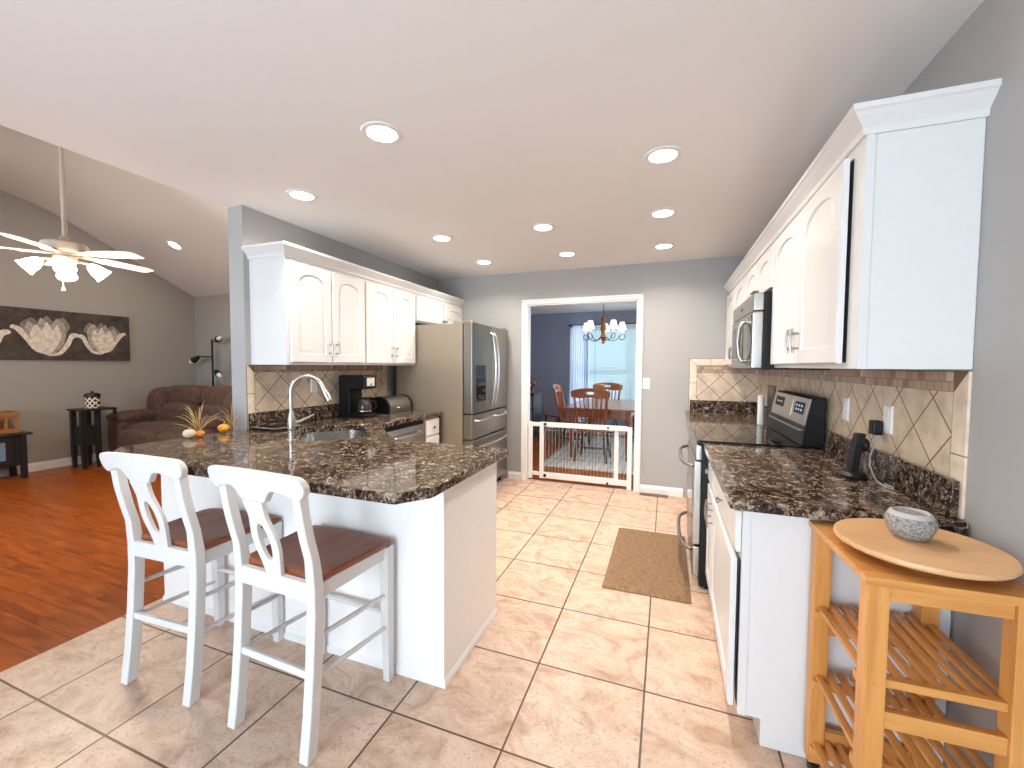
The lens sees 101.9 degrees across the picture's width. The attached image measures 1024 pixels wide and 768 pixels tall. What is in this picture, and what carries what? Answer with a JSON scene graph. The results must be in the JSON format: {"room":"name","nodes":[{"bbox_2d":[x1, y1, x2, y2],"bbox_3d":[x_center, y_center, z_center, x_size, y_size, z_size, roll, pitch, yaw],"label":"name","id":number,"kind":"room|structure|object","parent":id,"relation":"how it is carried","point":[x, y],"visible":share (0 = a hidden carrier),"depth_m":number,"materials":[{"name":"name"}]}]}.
{"room":"kitchen","nodes":[
{"label":"kitchen","id":0,"kind":"room"},
{"bbox_2d":[0,191,196,462],"bbox_3d":[-6.427,-0.579,4.350,0.100,3.450,5.790,1,3,20],"label":"wall","id":1,"kind":"structure","parent":0,"point":[161,315],"depth_m":5.65,"materials":[{"name":"grey paint"}]},
{"bbox_2d":[0,451,109,476],"bbox_3d":[-6.383,1.090,4.405,0.014,0.110,5.790,1,3,20],"label":"baseboard","id":2,"kind":"structure","parent":1,"relation":"attached to","point":[37,466],"depth_m":5.37,"materials":[{"name":"white paint"}]},
{"bbox_2d":[0,306,129,360],"bbox_3d":[-6.008,-0.627,5.258,0.047,0.640,1.905,1,3,20],"label":"wall picture","id":3,"kind":"object","parent":1,"relation":"attached to","point":[25,333],"visible":1,"depth_m":5.44,"materials":[{"name":"grey fabric"}]},
{"bbox_2d":[194,294,231,385],"bbox_3d":[-3.246,-0.224,6.326,4.700,2.600,0.100,1,3,20],"label":"wall","id":4,"kind":"structure","parent":0,"point":[212,313],"depth_m":6.88,"materials":[{"name":"grey paint"}]},
{"bbox_2d":[228,205,437,429],"bbox_3d":[-1.463,-0.053,4.186,0.140,2.470,2.677,1,3,20],"label":"wall","id":5,"kind":"structure","parent":0,"point":[246,225],"depth_m":2.94,"materials":[{"name":"grey paint"}]},
{"bbox_2d":[248,403,338,429],"bbox_3d":[-1.577,0.233,3.653,0.016,0.116,1.567,1,3,20],"label":"backsplash","id":6,"kind":"structure","parent":5,"relation":"attached to","point":[329,410],"depth_m":3.29,"materials":[{"name":"brown stone"}]},
{"bbox_2d":[249,255,364,364],"bbox_3d":[-1.526,-0.518,3.218,0.397,0.740,0.773,1,3,20],"label":"upper cabinet","id":7,"kind":"object","parent":5,"relation":"attached to","point":[302,312],"visible":1,"depth_m":2.93,"materials":[{"name":"white paint"}]},
{"bbox_2d":[246,365,386,429],"bbox_3d":[-1.589,0.062,3.642,0.006,0.456,1.554,1,3,20],"label":"tile backsplash","id":8,"kind":"structure","parent":5,"relation":"attached to","point":[267,386],"depth_m":3.32,"materials":[{"name":"tile"}]},
{"bbox_2d":[311,379,317,392],"bbox_3d":[-1.649,0.013,3.463,0.008,0.115,0.072,1,3,20],"label":"wall outlet","id":9,"kind":"object","parent":8,"relation":"attached to","point":[314,385],"visible":0.84,"depth_m":3.46,"materials":[{"name":"white plastic"}]},
{"bbox_2d":[241,241,464,306],"bbox_3d":[-1.224,-0.958,4.018,0.388,0.079,2.624,1,3,20],"label":"crown molding","id":10,"kind":"structure","parent":5,"relation":"attached to","point":[278,248],"depth_m":3.19,"materials":[{"name":"white paint"}]},
{"bbox_2d":[363,278,414,364],"bbox_3d":[-1.260,-0.548,3.932,0.397,0.740,0.749,1,3,20],"label":"upper cabinet","id":11,"kind":"object","parent":5,"relation":"attached to","point":[389,310],"visible":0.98,"depth_m":3.82,"materials":[{"name":"white paint"}]},
{"bbox_2d":[414,293,461,324],"bbox_3d":[-0.950,-0.805,4.764,0.388,0.297,1.042,1,3,20],"label":"upper cabinet","id":12,"kind":"object","parent":5,"relation":"attached to","point":[428,311],"visible":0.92,"depth_m":4.56,"materials":[{"name":"white paint"}]},
{"bbox_2d":[0,430,833,767],"bbox_3d":[-1.744,1.246,3.853,9.300,0.100,11.300,1,3,20],"label":"floor","id":13,"kind":"structure","parent":0,"point":[570,670],"depth_m":1.86,"materials":[{"name":"beige tile"}]},
{"bbox_2d":[0,431,32,477],"bbox_3d":[-6.086,0.865,4.622,0.350,0.545,0.940,1,3,20],"label":"side table","id":14,"kind":"object","parent":13,"relation":"on","point":[13,446],"visible":0.89,"depth_m":4.89,"materials":[{"name":"black paint"}]},
{"bbox_2d":[0,410,19,434],"bbox_3d":[-6.052,0.459,4.725,0.245,0.254,0.530,1,3,20],"label":"wooden crate","id":15,"kind":"object","parent":14,"relation":"on","point":[4,415],"visible":1,"depth_m":4.89,"materials":[{"name":"orange wood"}]},
{"bbox_2d":[66,406,116,469],"bbox_3d":[-5.587,0.709,5.540,0.320,0.780,0.380,1,3,20],"label":"side table","id":16,"kind":"object","parent":13,"relation":"on","point":[85,435],"visible":0.98,"depth_m":5.43,"materials":[{"name":"black paint"}]},
{"bbox_2d":[83,391,100,408],"bbox_3d":[-5.575,0.205,5.513,0.164,0.228,0.164,1,3,20],"label":"jar","id":17,"kind":"object","parent":16,"relation":"on","point":[91,400],"visible":1,"depth_m":5.46,"materials":[{"name":"ceramic"}]},
{"bbox_2d":[106,385,232,451],"bbox_3d":[-4.596,0.538,5.900,2.140,1.020,1.000,1,3,20],"label":"recliner sofa","id":18,"kind":"object","parent":13,"relation":"on","point":[159,421],"visible":0.51,"depth_m":5.83,"materials":[{"name":"brown fabric"}]},
{"bbox_2d":[129,420,189,433],"bbox_3d":[-4.998,0.663,5.959,0.780,0.240,0.580,1,3,20],"label":"seat cushion","id":19,"kind":"object","parent":18,"relation":"on","point":[152,426],"depth_m":5.78,"materials":[{"name":"brown fabric"}]},
{"bbox_2d":[166,424,193,432],"bbox_3d":[-4.257,0.680,5.684,0.780,0.240,0.580,1,3,20],"label":"seat cushion","id":20,"kind":"object","parent":18,"relation":"on","point":[176,429],"depth_m":5.48,"materials":[{"name":"brown fabric"}]},
{"bbox_2d":[161,402,199,422],"bbox_3d":[-4.913,0.444,6.174,0.766,0.340,0.260,1,3,20],"label":"cushion","id":21,"kind":"object","parent":18,"relation":"on","point":[169,410],"depth_m":6.04,"materials":[{"name":"brown fabric"}]},
{"bbox_2d":[167,385,205,404],"bbox_3d":[-4.880,0.171,6.247,0.766,0.320,0.260,1,3,20],"label":"cushion","id":22,"kind":"object","parent":18,"relation":"on","point":[177,394],"depth_m":6.09,"materials":[{"name":"brown fabric"}]},
{"bbox_2d":[195,404,222,418],"bbox_3d":[-4.173,0.460,5.899,0.766,0.340,0.260,1,3,20],"label":"cushion","id":23,"kind":"object","parent":18,"relation":"on","point":[208,409],"depth_m":5.80,"materials":[{"name":"brown fabric"}]},
{"bbox_2d":[201,386,231,404],"bbox_3d":[-4.140,0.187,5.971,0.766,0.320,0.260,1,3,20],"label":"cushion","id":24,"kind":"object","parent":18,"relation":"on","point":[211,395],"depth_m":5.87,"materials":[{"name":"brown fabric"}]},
{"bbox_2d":[99,452,283,706],"bbox_3d":[-1.426,0.776,1.891,0.476,1.018,0.507,1,3,18],"label":"bar stool","id":25,"kind":"object","parent":13,"relation":"on","point":[193,540],"visible":0.89,"depth_m":1.74,"materials":[{"name":"white paint"}]},
{"bbox_2d":[189,336,221,385],"bbox_3d":[-4.832,0.143,6.706,0.753,1.813,0.284,1,3,20],"label":"floor lamp","id":26,"kind":"object","parent":13,"relation":"on","point":[217,339],"visible":0.67,"depth_m":6.67,"materials":[{"name":"black plastic"}]},
{"bbox_2d":[208,465,393,766],"bbox_3d":[-0.813,0.790,1.659,0.476,1.018,0.507,1,3,22],"label":"bar stool","id":27,"kind":"object","parent":13,"relation":"on","point":[326,558],"visible":1,"depth_m":1.53,"materials":[{"name":"white paint"}]},
{"bbox_2d":[161,462,497,688],"bbox_3d":[-1.053,0.831,2.347,1.866,0.872,0.590,1,3,20],"label":"base cabinet","id":28,"kind":"object","parent":13,"relation":"on","point":[444,543],"visible":0.46,"depth_m":1.92,"materials":[{"name":"white paint"}]},
{"bbox_2d":[113,410,507,504],"bbox_3d":[-0.864,0.347,2.938,2.018,0.040,2.418,1,3,20],"label":"countertop","id":29,"kind":"structure","parent":28,"relation":"on","point":[376,467],"depth_m":2.09,"materials":[{"name":"brown stone"}]},
{"bbox_2d":[182,427,195,437],"bbox_3d":[-2.001,0.300,2.574,0.067,0.072,0.067,3,3,43],"label":"gourd","id":30,"kind":"object","parent":29,"relation":"on","point":[189,433],"visible":1,"depth_m":2.55,"materials":[{"name":"plant"}]},
{"bbox_2d":[176,402,221,430],"bbox_3d":[-1.996,0.220,2.648,0.218,0.227,0.251,0,3,-10],"label":"dried grass","id":31,"kind":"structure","parent":29,"relation":"on","point":[197,424],"depth_m":2.65,"materials":[{"name":"plant"}]},
{"bbox_2d":[196,428,204,436],"bbox_3d":[-1.962,0.305,2.611,0.052,0.060,0.052,3,3,43],"label":"gourd","id":32,"kind":"object","parent":29,"relation":"on","point":[200,433],"visible":1,"depth_m":2.60,"materials":[{"name":"plant"}]},
{"bbox_2d":[217,422,229,431],"bbox_3d":[-1.944,0.290,2.798,0.067,0.072,0.067,3,3,43],"label":"gourd","id":33,"kind":"object","parent":29,"relation":"on","point":[223,427],"visible":1,"depth_m":2.78,"materials":[{"name":"plant"}]},
{"bbox_2d":[214,404,239,430],"bbox_3d":[-1.962,0.229,2.866,0.144,0.191,0.153,1,3,20],"label":"dried grass","id":34,"kind":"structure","parent":29,"relation":"on","point":[231,423],"depth_m":2.87,"materials":[{"name":"plant"}]},
{"bbox_2d":[250,420,300,430],"bbox_3d":[-1.690,0.292,2.970,0.243,0.055,0.209,1,3,20],"label":"serving tray","id":35,"kind":"object","parent":29,"relation":"on","point":[274,426],"visible":0.84,"depth_m":2.94,"materials":[{"name":"black plastic"}]},
{"bbox_2d":[286,374,331,440],"bbox_3d":[-1.243,0.142,2.546,0.258,0.401,0.060,-1,3,-20],"label":"faucet","id":36,"kind":"object","parent":29,"relation":"on","point":[291,419],"visible":1,"depth_m":2.51,"materials":[{"name":"silver metal"}]},
{"bbox_2d":[301,430,366,440],"bbox_3d":[-1.225,0.467,2.863,0.450,0.194,0.670,-1,3,-25],"label":"sink","id":37,"kind":"object","parent":29,"relation":"in","point":[341,434],"visible":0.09,"depth_m":3.14,"materials":[{"name":"silver metal"}]},
{"bbox_2d":[339,375,376,417],"bbox_3d":[-1.351,0.105,3.677,0.312,0.370,0.165,1,3,20],"label":"coffee maker","id":38,"kind":"object","parent":29,"relation":"on","point":[352,404],"visible":1,"depth_m":3.63,"materials":[{"name":"black plastic"}]},
{"bbox_2d":[369,394,411,413],"bbox_3d":[-1.184,0.192,4.099,0.255,0.160,0.385,1,3,20],"label":"bin","id":39,"kind":"object","parent":29,"relation":"on","point":[388,404],"visible":0.91,"depth_m":3.97,"materials":[{"name":"silver metal"}]},
{"bbox_2d":[383,419,425,441],"bbox_3d":[-1.187,0.771,3.729,0.691,0.868,0.605,1,3,20],"label":"dishwasher","id":40,"kind":"object","parent":13,"relation":"on","point":[416,430],"visible":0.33,"depth_m":3.65,"materials":[{"name":"silver metal"}]},
{"bbox_2d":[383,419,423,430],"bbox_3d":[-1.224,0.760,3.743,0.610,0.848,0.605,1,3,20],"label":"control panel","id":41,"kind":"object","parent":40,"relation":"in","point":[416,425],"depth_m":3.66,"materials":[{"name":"metal"}]},
{"bbox_2d":[424,416,441,442],"bbox_3d":[-1.048,0.749,4.159,0.670,0.874,0.283,1,3,20],"label":"base cabinet","id":42,"kind":"object","parent":13,"relation":"on","point":[434,424],"visible":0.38,"depth_m":4.05,"materials":[{"name":"white paint"}]},
{"bbox_2d":[396,320,509,481],"bbox_3d":[-0.601,0.258,4.656,0.961,1.815,0.960,1,3,20],"label":"refrigerator","id":43,"kind":"object","parent":13,"relation":"on","point":[459,370],"visible":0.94,"depth_m":4.21,"materials":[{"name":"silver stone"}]},
{"bbox_2d":[530,391,542,440],"bbox_3d":[0.135,0.593,7.443,0.715,0.905,0.555,1,3,20],"label":"chest","id":44,"kind":"object","parent":13,"relation":"on","point":[535,398],"visible":0.21,"depth_m":7.25,"materials":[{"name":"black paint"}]},
{"bbox_2d":[530,378,536,392],"bbox_3d":[0.343,0.018,7.242,0.139,0.264,0.151,-1,3,-27],"label":"ornament","id":45,"kind":"object","parent":44,"relation":"on","point":[532,383],"visible":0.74,"depth_m":7.20,"materials":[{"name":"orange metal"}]},
{"bbox_2d":[543,401,568,432],"bbox_3d":[0.887,0.679,8.091,0.440,0.683,0.458,-1,3,-34],"label":"chair","id":46,"kind":"object","parent":13,"relation":"on","point":[556,415],"visible":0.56,"depth_m":8.06,"materials":[{"name":"brown wood"}]},
{"bbox_2d":[544,436,633,474],"bbox_3d":[1.849,1.089,6.577,2.170,0.009,2.680,1,3,20],"label":"area rug","id":47,"kind":"object","parent":13,"relation":"on","point":[584,464],"visible":0.29,"depth_m":6.12,"materials":[{"name":"grey carpet"}]},
{"bbox_2d":[552,384,589,449],"bbox_3d":[0.988,0.532,6.981,0.582,1.058,0.550,1,3,20],"label":"dining chair","id":48,"kind":"object","parent":47,"relation":"on","point":[557,389],"visible":0.69,"depth_m":7.00,"materials":[{"name":"brown wood"}]},
{"bbox_2d":[571,388,610,463],"bbox_3d":[1.167,0.576,6.004,0.550,1.058,0.582,1,3,20],"label":"dining chair","id":49,"kind":"object","parent":47,"relation":"on","point":[578,393],"visible":0.77,"depth_m":5.82,"materials":[{"name":"brown wood"}]},
{"bbox_2d":[562,399,634,461],"bbox_3d":[1.541,0.695,6.787,1.050,0.754,1.770,1,3,20],"label":"dining table","id":50,"kind":"object","parent":47,"relation":"on","point":[617,409],"visible":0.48,"depth_m":6.14,"materials":[{"name":"brown wood"}]},
{"bbox_2d":[590,382,622,441],"bbox_3d":[1.707,0.509,7.582,0.550,1.058,0.582,1,3,20],"label":"dining chair","id":51,"kind":"object","parent":47,"relation":"on","point":[614,386],"visible":0.38,"depth_m":7.74,"materials":[{"name":"brown wood"}]},
{"bbox_2d":[602,528,691,603],"bbox_3d":[0.975,1.241,2.963,0.515,0.020,1.010,1,3,20],"label":"floor mat","id":52,"kind":"object","parent":13,"relation":"on","point":[647,563],"visible":0.98,"depth_m":2.81,"materials":[{"name":"brown fabric"}]},
{"bbox_2d":[639,492,667,497],"bbox_3d":[1.513,1.185,4.429,0.290,0.008,0.075,1,3,20],"label":"floor vent","id":53,"kind":"object","parent":13,"relation":"in","point":[646,494],"visible":1,"depth_m":4.41,"materials":[{"name":"brown metal"}]},
{"bbox_2d":[704,460,714,594],"bbox_3d":[1.402,0.847,2.293,0.645,0.874,0.299,1,3,20],"label":"base cabinet","id":54,"kind":"object","parent":13,"relation":"on","point":[709,501],"visible":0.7,"depth_m":2.36,"materials":[{"name":"white paint"}]},
{"bbox_2d":[677,390,826,588],"bbox_3d":[1.541,0.658,2.831,0.759,1.205,0.800,1,3,20],"label":"range","id":55,"kind":"object","parent":13,"relation":"on","point":[798,420],"visible":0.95,"depth_m":2.57,"materials":[{"name":"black metal"}]},
{"bbox_2d":[690,424,816,449],"bbox_3d":[1.562,0.350,2.810,0.615,0.030,0.800,1,3,20],"label":"cooktop","id":56,"kind":"object","parent":55,"relation":"in","point":[771,436],"depth_m":2.68,"materials":[{"name":"black glass"}]},
{"bbox_2d":[705,473,950,767],"bbox_3d":[1.213,0.868,1.787,0.646,0.874,0.780,1,3,20],"label":"base cabinet","id":57,"kind":"object","parent":13,"relation":"on","point":[760,585],"visible":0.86,"depth_m":1.48,"materials":[{"name":"white paint"}]},
{"bbox_2d":[703,443,968,535],"bbox_3d":[1.264,0.407,1.882,0.636,0.040,1.141,1,3,20],"label":"countertop","id":58,"kind":"structure","parent":57,"relation":"on","point":[803,483],"depth_m":1.60,"materials":[{"name":"brown stone"}]},
{"bbox_2d":[838,433,869,480],"bbox_3d":[1.440,0.300,1.751,0.098,0.186,0.124,1,3,20],"label":"cordless phone","id":59,"kind":"object","parent":58,"relation":"on","point":[859,443],"visible":1,"depth_m":1.73,"materials":[{"name":"black plastic"}]},
{"bbox_2d":[803,520,1023,767],"bbox_3d":[1.099,0.901,1.179,0.342,0.862,0.402,1,3,19],"label":"kitchen cart","id":60,"kind":"object","parent":13,"relation":"on","point":[874,633],"visible":0.98,"depth_m":1.05,"materials":[{"name":"brown wood"}]},
{"bbox_2d":[882,763,898,767],"bbox_3d":[1.043,0.982,1.019,0.234,0.022,0.020,1,3,19],"label":"shelf","id":61,"kind":"object","parent":60,"relation":"attached to","point":[892,765],"depth_m":1.05,"materials":[{"name":"brown wood"}]},
{"bbox_2d":[833,518,1023,580],"bbox_3d":[1.108,0.450,1.135,0.366,0.042,0.366,1,3,20],"label":"lazy susan","id":62,"kind":"object","parent":60,"relation":"on","point":[950,554],"visible":0.94,"depth_m":1.07,"materials":[{"name":"brown wood"}]},
{"bbox_2d":[884,506,938,541],"bbox_3d":[1.111,0.391,1.158,0.111,0.075,0.111,1,3,20],"label":"stone bowl","id":63,"kind":"object","parent":62,"relation":"on","point":[907,523],"visible":1,"depth_m":1.13,"materials":[{"name":"grey stone"}]},
{"bbox_2d":[886,675,1008,711],"bbox_3d":[1.044,0.750,1.008,0.234,0.022,0.020,1,3,19],"label":"shelf","id":64,"kind":"object","parent":60,"relation":"attached to","point":[951,693],"depth_m":1.00,"materials":[{"name":"brown wood"}]},
{"bbox_3d":[1.952,0.786,3.716,0.608,0.874,1.109,1,3,20],"label":"base cabinet","id":65,"kind":"object","parent":13,"relation":"on","visible":0},
{"bbox_2d":[685,411,769,427],"bbox_3d":[1.926,0.329,3.702,0.666,0.040,1.114,1,3,20],"label":"countertop","id":66,"kind":"structure","parent":65,"relation":"on","point":[693,417],"depth_m":3.70,"materials":[{"name":"brown stone"}]},
{"bbox_2d":[757,395,764,424],"bbox_3d":[1.994,0.207,3.325,0.048,0.235,0.048,1,3,20],"label":"paper towel roll","id":67,"kind":"object","parent":66,"relation":"on","point":[761,398],"visible":1,"depth_m":3.31,"materials":[{"name":"white paper"}]},
{"bbox_2d":[766,385,775,425],"bbox_3d":[2.004,0.170,3.212,0.017,0.320,0.200,1,3,20],"label":"cutting board","id":68,"kind":"object","parent":66,"relation":"on","point":[771,390],"visible":0.73,"depth_m":3.21,"materials":[{"name":"brown wood"}]},
{"bbox_2d":[0,0,982,313],"bbox_3d":[-1.726,-1.800,3.717,9.300,1.100,11.300,1,3,20],"label":"ceiling","id":69,"kind":"structure","parent":0,"point":[512,116],"depth_m":1.82,"materials":[{"name":"white paint"}]},
{"bbox_2d":[0,146,153,290],"bbox_3d":[-3.714,-1.513,3.486,1.216,1.474,1.173,1,3,20],"label":"ceiling fan","id":70,"kind":"object","parent":69,"relation":"hanging from","point":[66,252],"visible":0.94,"depth_m":3.42,"materials":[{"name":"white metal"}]},
{"bbox_2d":[166,240,182,249],"bbox_3d":[-4.584,-1.886,5.641,0.191,0.090,0.174,2,3,25],"label":"ceiling light","id":71,"kind":"object","parent":69,"relation":"attached to","point":[172,244],"visible":1,"depth_m":5.63,"materials":[{"name":"white paint"}]},
{"bbox_2d":[285,189,317,200],"bbox_3d":[-1.358,-1.219,2.683,0.192,0.013,0.192,1,3,20],"label":"recessed light","id":72,"kind":"object","parent":69,"relation":"in","point":[298,194],"visible":1,"depth_m":2.67,"materials":[{"name":"white paint"}]},
{"bbox_2d":[360,121,402,143],"bbox_3d":[-0.614,-1.183,1.960,0.192,0.013,0.192,1,3,20],"label":"recessed light","id":73,"kind":"object","parent":69,"relation":"in","point":[380,132],"visible":1,"depth_m":1.95,"materials":[{"name":"white paint"}]},
{"bbox_2d":[431,234,452,241],"bbox_3d":[-0.603,-1.255,3.574,0.192,0.013,0.192,1,3,20],"label":"recessed light","id":74,"kind":"object","parent":69,"relation":"in","point":[442,238],"visible":1,"depth_m":3.56,"materials":[{"name":"white paint"}]},
{"bbox_2d":[475,260,492,264],"bbox_3d":[-0.297,-1.290,4.396,0.192,0.013,0.192,1,3,20],"label":"recessed light","id":75,"kind":"object","parent":69,"relation":"in","point":[483,262],"visible":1,"depth_m":4.38,"materials":[{"name":"white paint"}]},
{"bbox_2d":[531,223,554,230],"bbox_3d":[0.245,-1.237,3.276,0.192,0.013,0.192,1,3,20],"label":"recessed light","id":76,"kind":"object","parent":69,"relation":"in","point":[539,226],"visible":1,"depth_m":3.26,"materials":[{"name":"white paint"}]},
{"bbox_2d":[557,251,576,256],"bbox_3d":[0.538,-1.270,4.063,0.192,0.013,0.192,1,3,20],"label":"recessed light","id":77,"kind":"object","parent":69,"relation":"in","point":[565,253],"visible":1,"depth_m":4.05,"materials":[{"name":"white paint"}]},
{"bbox_2d":[582,304,625,343],"bbox_3d":[1.477,-1.015,6.696,0.710,0.740,0.689,1,3,20],"label":"chandelier","id":78,"kind":"object","parent":69,"relation":"hanging from","point":[589,325],"visible":0.96,"depth_m":6.64,"materials":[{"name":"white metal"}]},
{"bbox_2d":[649,208,676,217],"bbox_3d":[1.078,-1.218,2.962,0.192,0.013,0.192,1,3,20],"label":"recessed light","id":79,"kind":"object","parent":69,"relation":"in","point":[663,212],"visible":1,"depth_m":2.95,"materials":[{"name":"white paint"}]},
{"bbox_2d":[644,145,682,164],"bbox_3d":[0.783,-1.183,2.151,0.192,0.013,0.192,1,3,20],"label":"recessed light","id":80,"kind":"object","parent":69,"relation":"in","point":[660,155],"visible":1,"depth_m":2.14,"materials":[{"name":"white paint"}]},
{"bbox_2d":[653,243,674,248],"bbox_3d":[1.382,-1.252,3.774,0.192,0.013,0.192,1,3,20],"label":"recessed light","id":81,"kind":"object","parent":69,"relation":"in","point":[662,245],"visible":1,"depth_m":3.76,"materials":[{"name":"white paint"}]},
{"bbox_2d":[530,310,636,430],"bbox_3d":[2.138,-0.218,8.325,5.000,2.470,0.100,1,3,20],"label":"wall","id":82,"kind":"structure","parent":0,"point":[550,333],"depth_m":8.71,"materials":[{"name":"blue paint"}]},
{"bbox_2d":[570,326,571,403],"bbox_3d":[2.358,-0.278,8.241,2.430,1.800,0.080,1,3,20],"label":"window","id":83,"kind":"structure","parent":82,"relation":"in","point":[571,326],"depth_m":8.61,"materials":[{"name":"white paint"}]},
{"bbox_2d":[546,427,632,435],"bbox_3d":[2.111,0.968,8.325,5.000,0.100,0.014,1,3,20],"label":"baseboard","id":84,"kind":"structure","parent":82,"relation":"attached to","point":[562,429],"depth_m":8.45,"materials":[{"name":"white paint"}]},
{"bbox_2d":[588,324,635,399],"bbox_3d":[2.460,-0.264,8.113,2.150,1.815,0.050,1,3,20],"label":"window blind","id":85,"kind":"object","parent":82,"relation":"attached to","point":[612,361],"visible":0.14,"depth_m":8.26,"materials":[{"name":"white fabric"}]},
{"bbox_3d":[2.412,-1.176,8.071,2.650,0.020,0.107,1,3,20],"label":"curtain rod","id":86,"kind":"object","parent":82,"relation":"attached to","visible":0},
{"bbox_2d":[571,325,588,431],"bbox_3d":[1.383,-0.103,8.454,0.340,2.180,0.028,1,3,20],"label":"sheer curtain","id":87,"kind":"object","parent":86,"relation":"hanging from","point":[580,347],"visible":0.64,"depth_m":8.44,"materials":[{"name":"white fabric"}]},
{"bbox_2d":[438,256,744,496],"bbox_3d":[0.812,-0.066,4.766,5.200,2.470,0.124,1,3,20],"label":"wall","id":88,"kind":"structure","parent":0,"point":[684,313],"depth_m":4.43,"materials":[{"name":"grey paint"}]},
{"bbox_2d":[508,471,520,479],"bbox_3d":[0.030,1.109,5.033,0.158,0.090,0.014,1,3,20],"label":"baseboard","id":89,"kind":"structure","parent":88,"relation":"attached to","point":[511,474],"depth_m":5.03,"materials":[{"name":"white paint"}]},
{"bbox_2d":[528,421,631,489],"bbox_3d":[0.761,0.813,4.803,1.205,0.710,0.067,1,3,20],"label":"baby gate","id":90,"kind":"object","parent":88,"relation":"attached to","point":[551,475],"visible":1,"depth_m":4.78,"materials":[{"name":"white paint"}]},
{"bbox_2d":[521,294,643,492],"bbox_3d":[0.776,0.093,4.774,1.378,2.150,0.146,1,3,20],"label":"trim","id":91,"kind":"structure","parent":88,"relation":"attached to","point":[630,298],"depth_m":4.70,"materials":[{"name":"white paint"}]},
{"bbox_2d":[643,378,649,388],"bbox_3d":[1.444,-0.004,4.462,0.072,0.115,0.009,1,3,20],"label":"light switch","id":92,"kind":"object","parent":88,"relation":"attached to","point":[646,381],"visible":1,"depth_m":4.46,"materials":[{"name":"white plastic"}]},
{"bbox_2d":[640,484,682,496],"bbox_3d":[1.599,1.143,4.450,0.434,0.090,0.014,1,3,20],"label":"baseboard","id":93,"kind":"structure","parent":88,"relation":"attached to","point":[670,491],"depth_m":4.44,"materials":[{"name":"white paint"}]},
{"bbox_2d":[689,400,755,413],"bbox_3d":[2.134,0.230,4.201,0.620,0.116,0.016,1,3,20],"label":"backsplash","id":94,"kind":"structure","parent":88,"relation":"attached to","point":[695,405],"depth_m":4.19,"materials":[{"name":"brown stone"}]},
{"bbox_2d":[688,359,758,410],"bbox_3d":[2.136,0.015,4.205,0.632,0.543,0.008,1,3,20],"label":"tile backsplash","id":95,"kind":"structure","parent":88,"relation":"attached to","point":[709,379],"depth_m":4.21,"materials":[{"name":"tile"}]},
{"bbox_2d":[816,0,1023,767],"bbox_3d":[1.199,0.121,0.619,0.100,2.470,7.386,1,3,20],"label":"wall","id":96,"kind":"structure","parent":0,"point":[989,45],"depth_m":1.16,"materials":[{"name":"grey paint"}]},
{"bbox_2d":[725,269,750,366],"bbox_3d":[2.087,-0.515,3.611,0.347,0.740,1.106,1,3,20],"label":"upper cabinet","id":97,"kind":"object","parent":96,"relation":"attached to","point":[737,296],"visible":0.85,"depth_m":3.79,"materials":[{"name":"white paint"}]},
{"bbox_2d":[756,402,766,418],"bbox_3d":[2.223,0.258,3.577,0.018,0.116,1.092,1,3,20],"label":"backsplash","id":98,"kind":"structure","parent":96,"relation":"attached to","point":[765,406],"depth_m":3.73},
{"bbox_2d":[746,238,777,299],"bbox_3d":[1.749,-0.697,2.691,0.347,0.297,0.832,1,3,20],"label":"upper cabinet","id":99,"kind":"object","parent":96,"relation":"attached to","point":[760,276],"visible":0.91,"depth_m":2.61,"materials":[{"name":"white paint"}]},
{"bbox_2d":[731,291,830,369],"bbox_3d":[1.692,-0.323,2.733,0.448,0.450,0.796,1,3,20],"label":"microwave","id":100,"kind":"object","parent":99,"relation":"attached to","point":[752,320],"visible":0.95,"depth_m":2.42,"materials":[{"name":"silver metal"}]},
{"bbox_2d":[724,78,1001,293],"bbox_3d":[1.748,-0.880,2.666,0.338,0.079,3.090,1,3,20],"label":"crown molding","id":101,"kind":"structure","parent":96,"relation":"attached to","point":[975,100],"depth_m":1.28,"materials":[{"name":"white paint"}]},
{"bbox_2d":[758,369,971,519],"bbox_3d":[1.906,0.128,2.676,0.008,0.451,3.030,1,3,20],"label":"tile backsplash","id":102,"kind":"structure","parent":96,"relation":"attached to","point":[931,410],"depth_m":1.57,"materials":[{"name":"tile"}]},
{"bbox_2d":[842,398,849,421],"bbox_3d":[1.684,0.128,2.096,0.008,0.115,0.072,1,3,20],"label":"wall outlet","id":103,"kind":"object","parent":102,"relation":"attached to","point":[845,410],"visible":1,"depth_m":2.08,"materials":[{"name":"white plastic"}]},
{"bbox_2d":[868,420,893,489],"bbox_3d":[1.491,0.276,1.670,0.037,0.240,0.241,2,3,25],"label":"power adapter","id":104,"kind":"object","parent":102,"relation":"attached to","point":[875,428],"visible":1,"depth_m":1.73,"materials":[{"name":"black plastic"}]},
{"bbox_2d":[883,405,893,434],"bbox_3d":[1.536,0.145,1.698,0.008,0.115,0.072,1,3,20],"label":"wall outlet","id":105,"kind":"object","parent":102,"relation":"attached to","point":[887,410],"visible":1,"depth_m":1.69,"materials":[{"name":"white plastic"}]},
{"bbox_2d":[884,410,888,417],"bbox_3d":[1.533,0.123,1.698,0.002,0.028,0.030,1,3,20],"label":"socket","id":106,"kind":"object","parent":105,"relation":"attached to","point":[886,412],"depth_m":1.70,"materials":[{"name":"white paint"}]},
{"bbox_2d":[770,117,985,369],"bbox_3d":[1.410,-0.438,1.796,0.347,0.740,1.097,1,3,20],"label":"upper cabinet","id":107,"kind":"object","parent":96,"relation":"attached to","point":[928,184],"depth_m":1.30,"materials":[{"name":"white paint"}]},
{"bbox_2d":[825,430,959,517],"bbox_3d":[1.558,0.334,1.792,0.018,0.116,1.097,1,3,20],"label":"backsplash","id":108,"kind":"structure","parent":96,"relation":"attached to","point":[936,490],"depth_m":1.52,"materials":[{"name":"brown stone"}]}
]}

